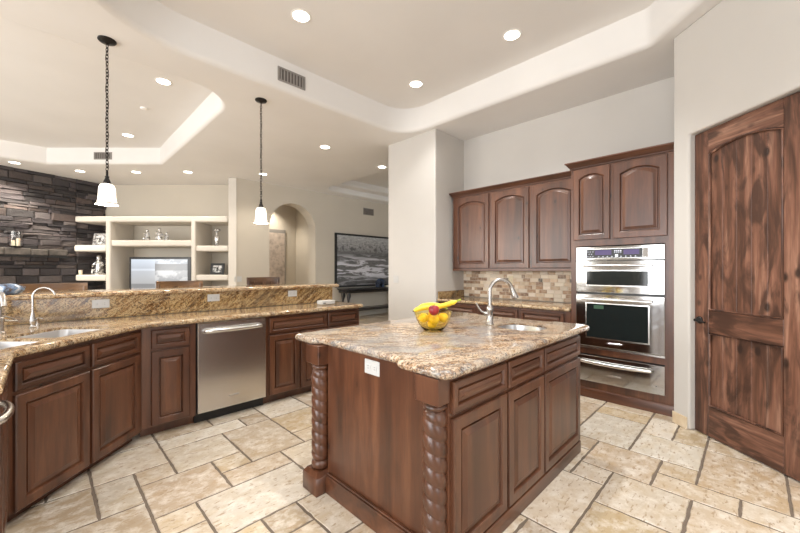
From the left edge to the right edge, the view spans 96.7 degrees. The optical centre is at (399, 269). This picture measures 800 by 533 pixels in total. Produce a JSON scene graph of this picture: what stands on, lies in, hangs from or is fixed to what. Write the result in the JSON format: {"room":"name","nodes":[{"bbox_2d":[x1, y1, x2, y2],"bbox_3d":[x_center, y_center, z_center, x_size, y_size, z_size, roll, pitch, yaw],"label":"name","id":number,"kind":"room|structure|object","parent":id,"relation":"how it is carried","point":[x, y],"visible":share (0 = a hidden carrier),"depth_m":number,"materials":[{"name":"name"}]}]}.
{"room":"kitchen","nodes":[
{"label":"kitchen","id":0,"kind":"room"},
{"bbox_2d":[0,165,106,289],"bbox_3d":[-7.722,-0.350,6.965,0.293,3.363,4.213,0,0,22],"label":"wall","id":1,"kind":"structure","parent":0,"point":[27,197],"depth_m":7.49,"materials":[{"name":"stone"}]},
{"bbox_2d":[0,247,69,257],"bbox_3d":[-7.741,-0.348,6.550,0.177,0.175,2.550,0,0,25],"label":"mantel","id":2,"kind":"object","parent":1,"relation":"attached to","point":[4,251],"visible":1,"depth_m":7.14,"materials":[{"name":"grey stone"}]},
{"bbox_2d":[8,231,22,246],"bbox_3d":[-7.548,-0.608,6.983,0.210,0.300,0.210,0,0,-45],"label":"candle jar","id":3,"kind":"object","parent":2,"relation":"on","point":[15,238],"visible":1,"depth_m":6.91,"materials":[{"name":"clear glass"}]},
{"bbox_2d":[6,303,306,325],"bbox_3d":[-2.660,0.777,3.000,4.880,1.105,0.115,0,0,-45],"label":"wall","id":4,"kind":"structure","parent":0,"point":[303,303],"depth_m":3.24,"materials":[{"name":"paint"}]},
{"bbox_2d":[2,287,331,325],"bbox_3d":[-2.544,0.318,3.014,4.665,0.185,0.030,0,0,-45],"label":"backsplash","id":5,"kind":"structure","parent":4,"relation":"attached to","point":[60,309],"depth_m":3.24,"materials":[{"name":"brown stone"}]},
{"bbox_2d":[92,299,109,307],"bbox_3d":[-2.527,0.285,3.003,0.115,0.072,0.009,0,0,-45],"label":"wall outlet","id":6,"kind":"object","parent":5,"relation":"attached to","point":[102,303],"visible":1,"depth_m":3.00,"materials":[{"name":"grey plastic"}]},
{"bbox_2d":[207,294,219,301],"bbox_3d":[-1.902,0.283,3.628,0.115,0.072,0.009,0,0,-45],"label":"wall outlet","id":7,"kind":"object","parent":5,"relation":"attached to","point":[210,297],"visible":1,"depth_m":3.63,"materials":[{"name":"grey plastic"}]},
{"bbox_2d":[288,290,296,296],"bbox_3d":[-1.283,0.280,4.247,0.115,0.072,0.009,0,0,-45],"label":"wall outlet","id":8,"kind":"object","parent":5,"relation":"attached to","point":[291,293],"visible":1,"depth_m":4.25,"materials":[{"name":"grey plastic"}]},
{"bbox_2d":[6,283,338,300],"bbox_3d":[-2.655,0.205,3.196,4.765,0.040,0.525,0,0,-45],"label":"countertop","id":9,"kind":"structure","parent":4,"relation":"on","point":[172,290],"depth_m":3.33,"materials":[{"name":"brown stone"}]},
{"bbox_2d":[0,283,25,294],"bbox_3d":[-2.949,0.143,2.680,0.180,0.084,0.184,0,0,-45],"label":"glass ornament","id":10,"kind":"object","parent":9,"relation":"on","point":[9,288],"visible":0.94,"depth_m":2.65,"materials":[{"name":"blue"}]},
{"bbox_2d":[103,185,227,285],"bbox_3d":[-5.420,-0.350,8.560,3.560,3.360,0.121,0,0,0],"label":"wall","id":11,"kind":"structure","parent":0,"point":[133,200],"depth_m":8.50,"materials":[{"name":"paint"}]},
{"bbox_2d":[228,178,236,285],"bbox_3d":[-3.692,-0.350,8.165,0.184,3.360,0.670,0,0,0],"label":"wall","id":12,"kind":"structure","parent":0,"point":[232,182],"depth_m":7.83,"materials":[{"name":"paint"}]},
{"bbox_2d":[269,205,295,283],"bbox_3d":[-4.207,-0.350,9.737,3.020,3.360,0.120,0,0,-45],"label":"wall","id":13,"kind":"structure","parent":0,"point":[283,217],"depth_m":10.55,"materials":[{"name":"paint"}]},
{"bbox_2d":[269,229,285,283],"bbox_3d":[-3.614,-0.195,10.217,0.683,1.950,0.040,0,0,-45],"label":"canvas","id":14,"kind":"object","parent":13,"relation":"attached to","point":[277,238],"visible":0.43,"depth_m":10.27,"materials":[{"name":"beige fabric"}]},
{"bbox_2d":[296,209,307,283],"bbox_3d":[-2.627,-0.350,10.278,0.100,3.360,1.350,0,0,-45],"label":"wall","id":15,"kind":"structure","parent":0,"point":[301,224],"depth_m":10.48,"materials":[{"name":"paint"}]},
{"bbox_2d":[237,178,388,315],"bbox_3d":[-1.511,-0.350,10.191,6.325,3.360,0.350,0,0,-45],"label":"wall","id":16,"kind":"structure","parent":0,"point":[325,215],"depth_m":9.31,"materials":[{"name":"paint"}]},
{"bbox_2d":[234,276,241,281],"bbox_3d":[-3.582,0.200,7.867,0.160,0.120,0.009,0,0,-45],"label":"light switch","id":17,"kind":"object","parent":16,"relation":"attached to","point":[239,278],"visible":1,"depth_m":7.87,"materials":[{"name":"grey plastic"}]},
{"bbox_2d":[335,233,388,287],"bbox_3d":[-0.896,-0.269,10.519,2.450,1.490,0.053,0,0,-45],"label":"framed painting","id":18,"kind":"object","parent":16,"relation":"attached to","point":[360,260],"visible":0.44,"depth_m":10.27,"materials":[{"name":"black paper"}]},
{"bbox_2d":[363,208,373,215],"bbox_3d":[-0.930,-1.720,10.519,0.400,0.200,0.015,0,0,-45],"label":"air vent","id":19,"kind":"object","parent":16,"relation":"in","point":[366,211],"visible":1,"depth_m":10.52,"materials":[{"name":"grey"}]},
{"bbox_2d":[0,0,722,204],"bbox_3d":[-1.061,-2.200,4.172,14.200,0.340,17.000,0,0,-45],"label":"ceiling","id":20,"kind":"structure","parent":0,"point":[358,60],"depth_m":4.09,"materials":[{"name":"paint"}]},
{"bbox_2d":[94,152,111,159],"bbox_3d":[-5.686,-2.185,6.804,0.340,0.140,0.018,0,0,0],"label":"ceiling vent","id":21,"kind":"object","parent":20,"relation":"in","point":[97,155],"visible":0.89,"depth_m":6.80,"materials":[{"name":"grey metal"}]},
{"bbox_2d":[95,35,118,206],"bbox_3d":[-2.586,-1.302,3.139,0.167,1.455,0.167,0,0,6],"label":"pendant light","id":22,"kind":"object","parent":20,"relation":"hanging from","point":[106,190],"visible":1,"depth_m":3.13,"materials":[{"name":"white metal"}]},
{"bbox_2d":[103,172,110,183],"bbox_3d":[-2.586,-0.814,3.139,0.060,0.112,0.060,0,0,-45],"label":"socket","id":23,"kind":"object","parent":22,"relation":"attached to","point":[106,181],"depth_m":3.12,"materials":[{"name":"black metal"}]},
{"bbox_2d":[121,133,134,136],"bbox_3d":[-4.723,-2.337,6.174,0.190,0.006,0.190,0,0,-45],"label":"recessed light","id":24,"kind":"object","parent":20,"relation":"in","point":[123,134],"visible":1,"depth_m":6.17,"materials":[{"name":"white"}]},
{"bbox_2d":[154,77,172,85],"bbox_3d":[-2.934,-2.337,4.412,0.190,0.006,0.190,0,0,-45],"label":"recessed light","id":25,"kind":"object","parent":20,"relation":"in","point":[163,81],"visible":1,"depth_m":4.41,"materials":[{"name":"white"}]},
{"bbox_2d":[254,97,267,223],"bbox_3d":[-1.660,-1.295,4.246,0.167,1.470,0.167,0,0,-6],"label":"pendant light","id":26,"kind":"object","parent":20,"relation":"hanging from","point":[260,215],"visible":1,"depth_m":4.23,"materials":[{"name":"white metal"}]},
{"bbox_2d":[278,66,304,89],"bbox_3d":[-1.245,-2.205,4.094,0.340,0.155,0.018,0,0,-45],"label":"ceiling vent","id":27,"kind":"object","parent":20,"relation":"in","point":[289,77],"visible":1,"depth_m":4.08,"materials":[{"name":"grey metal"}]},
{"bbox_2d":[290,9,310,22],"bbox_3d":[-0.923,-2.367,3.318,0.190,0.006,0.190,0,0,-45],"label":"recessed light","id":28,"kind":"object","parent":20,"relation":"in","point":[299,15],"visible":1,"depth_m":3.31,"materials":[{"name":"white"}]},
{"bbox_2d":[319,145,330,148],"bbox_3d":[-1.237,-2.027,5.869,0.190,0.006,0.190,0,0,-45],"label":"recessed light","id":29,"kind":"object","parent":20,"relation":"in","point":[320,146],"visible":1,"depth_m":5.86,"materials":[{"name":"white"}]},
{"bbox_2d":[409,80,422,87],"bbox_3d":[0.204,-2.367,4.531,0.190,0.006,0.190,0,0,-45],"label":"recessed light","id":30,"kind":"object","parent":20,"relation":"in","point":[415,83],"visible":1,"depth_m":4.53,"materials":[{"name":"white"}]},
{"bbox_2d":[502,29,521,40],"bbox_3d":[1.130,-2.367,3.586,0.190,0.006,0.190,0,0,-45],"label":"recessed light","id":31,"kind":"object","parent":20,"relation":"in","point":[512,34],"visible":1,"depth_m":3.58,"materials":[{"name":"white"}]},
{"bbox_2d":[5,313,799,532],"bbox_3d":[-1.008,1.360,4.449,14.667,0.060,17.316,0,0,-45],"label":"floor","id":32,"kind":"structure","parent":0,"point":[635,470],"depth_m":2.19,"materials":[{"name":"tile"}]},
{"bbox_2d":[0,377,7,532],"bbox_3d":[-2.058,0.890,1.451,0.362,0.879,0.598,0,0,45],"label":"base cabinet","id":33,"kind":"object","parent":32,"relation":"on","point":[3,396],"visible":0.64,"depth_m":1.64,"materials":[{"name":"brown wood"}]},
{"bbox_2d":[0,400,14,424],"bbox_3d":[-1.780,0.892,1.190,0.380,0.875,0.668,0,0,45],"label":"handle","id":34,"kind":"object","parent":33,"relation":"attached to","point":[9,408],"visible":1,"depth_m":1.39,"materials":[{"name":"silver metal"}]},
{"bbox_2d":[20,283,87,291],"bbox_3d":[-3.114,0.728,3.213,0.461,1.206,0.508,0,0,-45],"label":"bar stool","id":35,"kind":"object","parent":32,"relation":"on","point":[55,286],"visible":0.19,"depth_m":3.38,"materials":[{"name":"brown wood"}]},
{"bbox_2d":[6,329,141,521],"bbox_3d":[-2.164,0.890,2.283,0.358,0.879,0.974,0,0,-1],"label":"base cabinet","id":36,"kind":"object","parent":32,"relation":"on","point":[76,405],"visible":0.95,"depth_m":2.13,"materials":[{"name":"brown wood"}]},
{"bbox_2d":[74,216,227,288],"bbox_3d":[-5.473,0.072,8.145,3.375,2.515,0.710,0,0,0],"label":"shelving","id":37,"kind":"object","parent":32,"relation":"on","point":[120,245],"visible":0.66,"depth_m":7.83,"materials":[{"name":"paint"}]},
{"bbox_2d":[91,255,104,274],"bbox_3d":[-6.771,-0.112,7.987,0.256,0.434,0.255,0,0,-4],"label":"figurine","id":38,"kind":"object","parent":37,"relation":"on","point":[98,270],"visible":1,"depth_m":7.94,"materials":[{"name":"silver metal"}]},
{"bbox_2d":[92,233,105,244],"bbox_3d":[-6.758,-0.685,8.009,0.270,0.279,0.082,0,0,-6],"label":"photo frame","id":39,"kind":"object","parent":37,"relation":"on","point":[99,238],"visible":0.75,"depth_m":8.00,"materials":[{"name":"silver metal"}]},
{"bbox_2d":[95,235,103,243],"bbox_3d":[-6.758,-0.684,8.011,0.180,0.188,0.051,0,0,-6],"label":"photograph","id":40,"kind":"object","parent":39,"relation":"attached to","point":[99,239],"depth_m":8.00},
{"bbox_2d":[143,229,149,239],"bbox_3d":[-5.682,-0.785,7.993,0.150,0.255,0.150,0,0,13],"label":"figurine","id":41,"kind":"object","parent":37,"relation":"on","point":[147,235],"visible":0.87,"depth_m":7.96,"materials":[{"name":"white ceramic"}]},
{"bbox_2d":[155,228,162,239],"bbox_3d":[-5.408,-0.800,7.992,0.166,0.283,0.166,0,0,-16],"label":"figurine","id":42,"kind":"object","parent":37,"relation":"on","point":[159,234],"visible":0.91,"depth_m":7.96,"materials":[{"name":"white ceramic"}]},
{"bbox_2d":[129,257,190,288],"bbox_3d":[-5.465,0.141,8.140,1.410,0.873,0.200,0,0,0],"label":"television","id":43,"kind":"object","parent":37,"relation":"on","point":[144,272],"visible":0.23,"depth_m":8.10,"materials":[{"name":"black plastic"}]},
{"bbox_2d":[163,232,168,239],"bbox_3d":[-5.261,-0.757,8.014,0.116,0.198,0.117,0,0,9],"label":"figurine","id":44,"kind":"object","parent":37,"relation":"on","point":[166,236],"visible":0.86,"depth_m":7.99,"materials":[{"name":"silver metal"}]},
{"bbox_2d":[214,228,219,245],"bbox_3d":[-4.165,-0.751,8.103,0.136,0.422,0.138,0,0,-45],"label":"vase","id":45,"kind":"object","parent":37,"relation":"on","point":[216,238],"visible":0.94,"depth_m":8.06,"materials":[{"name":"ceramic"}]},
{"bbox_2d":[210,263,224,274],"bbox_3d":[-4.146,-0.022,8.077,0.300,0.259,0.078,0,0,-6],"label":"photo frame","id":46,"kind":"object","parent":37,"relation":"on","point":[216,268],"visible":1,"depth_m":8.07,"materials":[{"name":"black plastic"}]},
{"bbox_2d":[213,266,221,271],"bbox_3d":[-4.146,-0.022,8.079,0.200,0.159,0.045,0,0,-6],"label":"photograph","id":47,"kind":"object","parent":46,"relation":"attached to","point":[215,268],"depth_m":8.07},
{"bbox_2d":[138,323,195,436],"bbox_3d":[-2.053,0.890,3.079,0.378,0.879,0.518,0,0,-45],"label":"base cabinet","id":48,"kind":"object","parent":32,"relation":"on","point":[168,352],"visible":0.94,"depth_m":2.89,"materials":[{"name":"brown wood"}]},
{"bbox_2d":[156,281,202,287],"bbox_3d":[-2.386,0.728,3.941,0.461,1.206,0.508,0,0,-45],"label":"bar stool","id":49,"kind":"object","parent":32,"relation":"on","point":[159,284],"visible":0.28,"depth_m":4.08,"materials":[{"name":"brown wood"}]},
{"bbox_2d":[194,317,265,422],"bbox_3d":[-1.684,0.894,3.413,0.608,0.872,0.603,0,0,-45],"label":"dishwasher","id":50,"kind":"object","parent":32,"relation":"on","point":[230,354],"visible":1,"depth_m":3.22,"materials":[{"name":"silver metal"}]},
{"bbox_2d":[247,277,279,284],"bbox_3d":[-1.707,0.713,4.663,0.443,1.236,0.508,0,0,-45],"label":"bar stool","id":51,"kind":"object","parent":32,"relation":"on","point":[250,280],"visible":0.23,"depth_m":4.81,"materials":[{"name":"brown wood"}]},
{"bbox_2d":[263,311,326,403],"bbox_3d":[-1.246,0.890,3.907,0.697,0.879,0.548,0,0,-45],"label":"base cabinet","id":52,"kind":"object","parent":32,"relation":"on","point":[288,373],"visible":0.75,"depth_m":3.64,"materials":[{"name":"brown wood"}]},
{"bbox_2d":[327,308,358,328],"bbox_3d":[-0.826,0.890,4.306,0.458,0.879,0.579,0,0,-45],"label":"base cabinet","id":53,"kind":"object","parent":32,"relation":"on","point":[343,317],"visible":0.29,"depth_m":4.11,"materials":[{"name":"brown wood"}]},
{"bbox_2d":[0,301,362,393],"bbox_3d":[-1.375,0.430,2.733,3.520,0.041,2.000,0,0,-45],"label":"countertop","id":54,"kind":"structure","parent":53,"relation":"on","point":[107,327],"depth_m":2.73,"materials":[{"name":"beige stone"}]},
{"bbox_2d":[0,292,17,333],"bbox_3d":[-2.534,0.274,2.261,0.096,0.272,0.304,0,0,-38],"label":"sink faucet","id":55,"kind":"object","parent":54,"relation":"on","point":[3,303],"visible":1,"depth_m":2.29,"materials":[{"name":"grey metal"}]},
{"bbox_2d":[35,317,43,324],"bbox_3d":[-2.691,0.381,2.658,0.057,0.058,0.028,0,0,-11],"label":"soap dispenser","id":56,"kind":"object","parent":54,"relation":"on","point":[37,318],"visible":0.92,"depth_m":2.65,"materials":[{"name":"grey metal"}]},
{"bbox_2d":[29,287,55,327],"bbox_3d":[-2.547,0.265,2.530,0.167,0.290,0.042,0,0,-2],"label":"tap","id":57,"kind":"object","parent":54,"relation":"on","point":[32,320],"visible":1,"depth_m":2.52,"materials":[{"name":"grey metal"}]},
{"bbox_2d":[0,329,98,348],"bbox_3d":[-2.248,0.528,2.130,0.364,0.204,0.859,0,0,0],"label":"double sink","id":58,"kind":"object","parent":54,"relation":"in","point":[65,332],"visible":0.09,"depth_m":2.45,"materials":[{"name":"silver metal"}]},
{"bbox_2d":[0,342,34,348],"bbox_3d":[-2.248,0.528,1.910,0.364,0.204,0.419,0,0,0],"label":"basin","id":59,"kind":"object","parent":58,"relation":"in","point":[3,345],"depth_m":2.11,"materials":[{"name":"metal"}]},
{"bbox_2d":[15,329,98,337],"bbox_3d":[-2.252,0.528,2.355,0.354,0.204,0.409,0,0,0],"label":"basin","id":60,"kind":"object","parent":58,"relation":"in","point":[65,332],"depth_m":2.52,"materials":[{"name":"grey metal"}]},
{"bbox_2d":[317,300,334,304],"bbox_3d":[-0.890,0.388,4.285,0.102,0.045,0.200,0,0,37],"label":"tissue box","id":61,"kind":"object","parent":54,"relation":"on","point":[320,302],"visible":0.99,"depth_m":4.24,"materials":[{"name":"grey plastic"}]},
{"bbox_2d":[337,286,388,310],"bbox_3d":[-0.834,0.918,10.246,2.050,0.829,0.450,0,0,-45],"label":"console table","id":62,"kind":"object","parent":32,"relation":"on","point":[348,291],"visible":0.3,"depth_m":9.90,"materials":[{"name":"black paint"}]},
{"bbox_2d":[359,304,388,310],"bbox_3d":[-0.856,1.095,10.267,1.850,0.070,0.330,0,0,-45],"label":"shelf","id":63,"kind":"object","parent":62,"relation":"attached to","point":[387,305],"depth_m":10.25,"materials":[{"name":"black paint"}]},
{"bbox_2d":[375,278,385,286],"bbox_3d":[-0.557,0.370,10.474,0.363,0.261,0.180,0,0,-45],"label":"sculpture","id":64,"kind":"object","parent":62,"relation":"on","point":[379,282],"visible":0.99,"depth_m":10.39,"materials":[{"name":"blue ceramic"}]},
{"bbox_2d":[303,334,580,532],"bbox_3d":[0.330,0.890,2.426,1.658,0.879,1.156,0,0,-45],"label":"kitchen island","id":65,"kind":"object","parent":32,"relation":"on","point":[400,450],"visible":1,"depth_m":1.84,"materials":[{"name":"brown wood"}]},
{"bbox_2d":[365,358,379,376],"bbox_3d":[-0.147,0.508,1.851,0.118,0.076,0.009,0,0,45],"label":"wall outlet","id":66,"kind":"object","parent":65,"relation":"attached to","point":[372,367],"visible":1,"depth_m":1.85,"materials":[{"name":"grey plastic"}]},
{"bbox_2d":[295,312,589,379],"bbox_3d":[0.370,0.430,2.479,1.760,0.041,1.247,0,0,-45],"label":"island countertop","id":67,"kind":"structure","parent":65,"relation":"on","point":[466,345],"depth_m":2.07,"materials":[{"name":"beige stone"}]},
{"bbox_2d":[414,309,451,331],"bbox_3d":[0.224,0.344,2.409,0.258,0.132,0.258,0,0,-45],"label":"fruit bowl","id":68,"kind":"object","parent":67,"relation":"on","point":[430,322],"visible":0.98,"depth_m":2.32,"materials":[{"name":"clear glass"}]},
{"bbox_2d":[413,305,430,311],"bbox_3d":[0.172,0.258,2.392,0.184,0.045,0.034,0,0,-17],"label":"banana","id":69,"kind":"object","parent":68,"relation":"in","point":[424,307],"visible":0.66,"depth_m":2.37,"materials":[{"name":"yellow food"}]},
{"bbox_2d":[419,302,447,309],"bbox_3d":[0.224,0.250,2.470,0.214,0.050,0.034,0,0,5],"label":"banana","id":70,"kind":"object","parent":68,"relation":"in","point":[429,303],"visible":0.34,"depth_m":2.46,"materials":[{"name":"yellow food"}]},
{"bbox_2d":[428,304,438,312],"bbox_3d":[0.220,0.257,2.311,0.072,0.075,0.072,0,0,-45],"label":"apple","id":71,"kind":"object","parent":68,"relation":"in","point":[433,308],"visible":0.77,"depth_m":2.28,"materials":[{"name":"red food"}]},
{"bbox_2d":[436,299,460,308],"bbox_3d":[0.308,0.232,2.413,0.213,0.076,0.034,0,0,0],"label":"banana","id":72,"kind":"object","parent":68,"relation":"in","point":[452,302],"visible":0.7,"depth_m":2.40,"materials":[{"name":"yellow food"}]},
{"bbox_2d":[475,278,518,324],"bbox_3d":[0.730,0.234,2.668,0.333,0.351,0.063,0,0,-10],"label":"faucet","id":73,"kind":"object","parent":67,"relation":"on","point":[489,309],"visible":1,"depth_m":2.65,"materials":[{"name":"grey metal"}]},
{"bbox_2d":[499,325,544,330],"bbox_3d":[0.877,0.507,2.567,0.298,0.170,0.328,0,0,-45],"label":"prep sink","id":74,"kind":"object","parent":67,"relation":"in","point":[515,327],"visible":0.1,"depth_m":2.70,"materials":[{"name":"silver metal"}]},
{"bbox_2d":[438,301,476,313],"bbox_3d":[1.000,0.890,5.125,0.655,0.879,0.638,0,0,45],"label":"base cabinet","id":75,"kind":"object","parent":32,"relation":"on","point":[458,307],"visible":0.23,"depth_m":4.83,"materials":[{"name":"brown wood"}]},
{"bbox_2d":[437,296,570,311],"bbox_3d":[1.412,0.430,4.711,0.670,0.041,1.831,0,0,-45],"label":"countertop","id":76,"kind":"structure","parent":75,"relation":"on","point":[544,305],"depth_m":4.49,"materials":[{"name":"beige stone"}]},
{"bbox_2d":[438,290,463,297],"bbox_3d":[0.775,0.360,5.352,0.625,0.100,0.024,0,0,-45],"label":"granite side splash","id":77,"kind":"object","parent":76,"relation":"on","point":[454,293],"visible":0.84,"depth_m":5.32,"materials":[{"name":"brown stone"}]},
{"bbox_2d":[477,305,518,318],"bbox_3d":[1.438,0.890,4.687,0.586,0.879,0.638,0,0,45],"label":"base cabinet","id":78,"kind":"object","parent":32,"relation":"on","point":[499,311],"visible":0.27,"depth_m":4.41,"materials":[{"name":"brown wood"}]},
{"bbox_2d":[519,308,570,322],"bbox_3d":[1.854,0.890,4.271,0.589,0.879,0.638,0,0,45],"label":"base cabinet","id":79,"kind":"object","parent":32,"relation":"on","point":[524,313],"visible":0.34,"depth_m":4.04,"materials":[{"name":"brown wood"}]},
{"bbox_2d":[564,142,673,416],"bbox_3d":[2.347,0.091,3.743,0.950,2.477,0.718,0,0,45],"label":"tall cabinet","id":80,"kind":"object","parent":32,"relation":"on","point":[626,198],"depth_m":3.45,"materials":[{"name":"brown wood"}]},
{"bbox_2d":[576,244,664,358],"bbox_3d":[2.326,0.286,3.694,0.765,1.048,0.646,0,0,45],"label":"wall oven","id":81,"kind":"object","parent":80,"relation":"in","point":[620,296],"visible":0.99,"depth_m":3.47,"materials":[{"name":"silver metal"}]},
{"bbox_2d":[389,129,463,320],"bbox_3d":[0.475,-0.350,5.776,0.900,3.360,0.997,0,0,-45],"label":"wall column","id":82,"kind":"structure","parent":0,"point":[424,168],"depth_m":5.37,"materials":[{"name":"paint"}]},
{"bbox_2d":[464,77,673,302],"bbox_3d":[2.118,-0.350,4.628,0.200,3.360,2.950,0,0,-45],"label":"wall","id":83,"kind":"structure","parent":0,"point":[643,116],"depth_m":4.45,"materials":[{"name":"paint"}]},
{"bbox_2d":[453,192,489,270],"bbox_3d":[1.132,-0.531,5.222,0.627,1.087,0.350,0,0,45],"label":"upper cabinet","id":84,"kind":"object","parent":83,"relation":"attached to","point":[471,214],"visible":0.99,"depth_m":5.08,"materials":[{"name":"brown wood"}]},
{"bbox_2d":[449,171,570,197],"bbox_3d":[1.495,-1.111,4.836,1.789,0.072,0.382,0,0,45],"label":"crown molding","id":85,"kind":"structure","parent":84,"relation":"attached to","point":[567,174],"depth_m":4.61,"materials":[{"name":"brown wood"}]},
{"bbox_2d":[490,185,530,270],"bbox_3d":[1.557,-0.531,4.797,0.574,1.087,0.350,0,0,45],"label":"upper cabinet","id":86,"kind":"object","parent":83,"relation":"attached to","point":[510,209],"visible":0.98,"depth_m":4.66,"materials":[{"name":"brown wood"}]},
{"bbox_2d":[464,271,570,302],"bbox_3d":[1.648,0.210,4.943,0.016,0.397,1.836,0,0,-45],"label":"backsplash","id":87,"kind":"structure","parent":83,"relation":"attached to","point":[554,286],"depth_m":4.88,"materials":[{"name":"tile"}]},
{"bbox_2d":[508,276,512,283],"bbox_3d":[1.562,0.145,5.012,0.072,0.115,0.009,0,0,45],"label":"wall outlet","id":88,"kind":"object","parent":87,"relation":"attached to","point":[510,278],"visible":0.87,"depth_m":5.01,"materials":[{"name":"beige plastic"}]},
{"bbox_2d":[531,178,570,270],"bbox_3d":[1.968,-0.531,4.386,0.589,1.087,0.350,0,0,45],"label":"upper cabinet","id":89,"kind":"object","parent":83,"relation":"attached to","point":[550,201],"visible":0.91,"depth_m":4.28,"materials":[{"name":"brown wood"}]},
{"bbox_2d":[674,38,674,410],"bbox_3d":[2.724,-0.350,3.336,0.770,3.360,0.145,0,0,-45],"label":"wall","id":90,"kind":"structure","parent":0,"point":[674,38],"depth_m":3.11,"materials":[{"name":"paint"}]},
{"bbox_2d":[675,0,799,428],"bbox_3d":[2.603,-0.350,0.938,0.155,3.360,4.352,0,0,-4],"label":"wall","id":91,"kind":"structure","parent":0,"point":[741,57],"depth_m":2.78,"materials":[{"name":"paint"}]},
{"bbox_2d":[672,411,686,428],"bbox_3d":[2.513,1.280,1.036,0.012,0.100,4.160,0,0,-4],"label":"baseboard","id":92,"kind":"structure","parent":91,"relation":"attached to","point":[677,418],"depth_m":3.03,"materials":[{"name":"stone"}]},
{"bbox_2d":[693,91,799,481],"bbox_3d":[2.467,0.102,2.556,0.097,2.439,0.792,0,0,-4],"label":"pantry door","id":93,"kind":"structure","parent":91,"relation":"in","point":[747,319],"depth_m":2.52,"materials":[{"name":"brown wood"}]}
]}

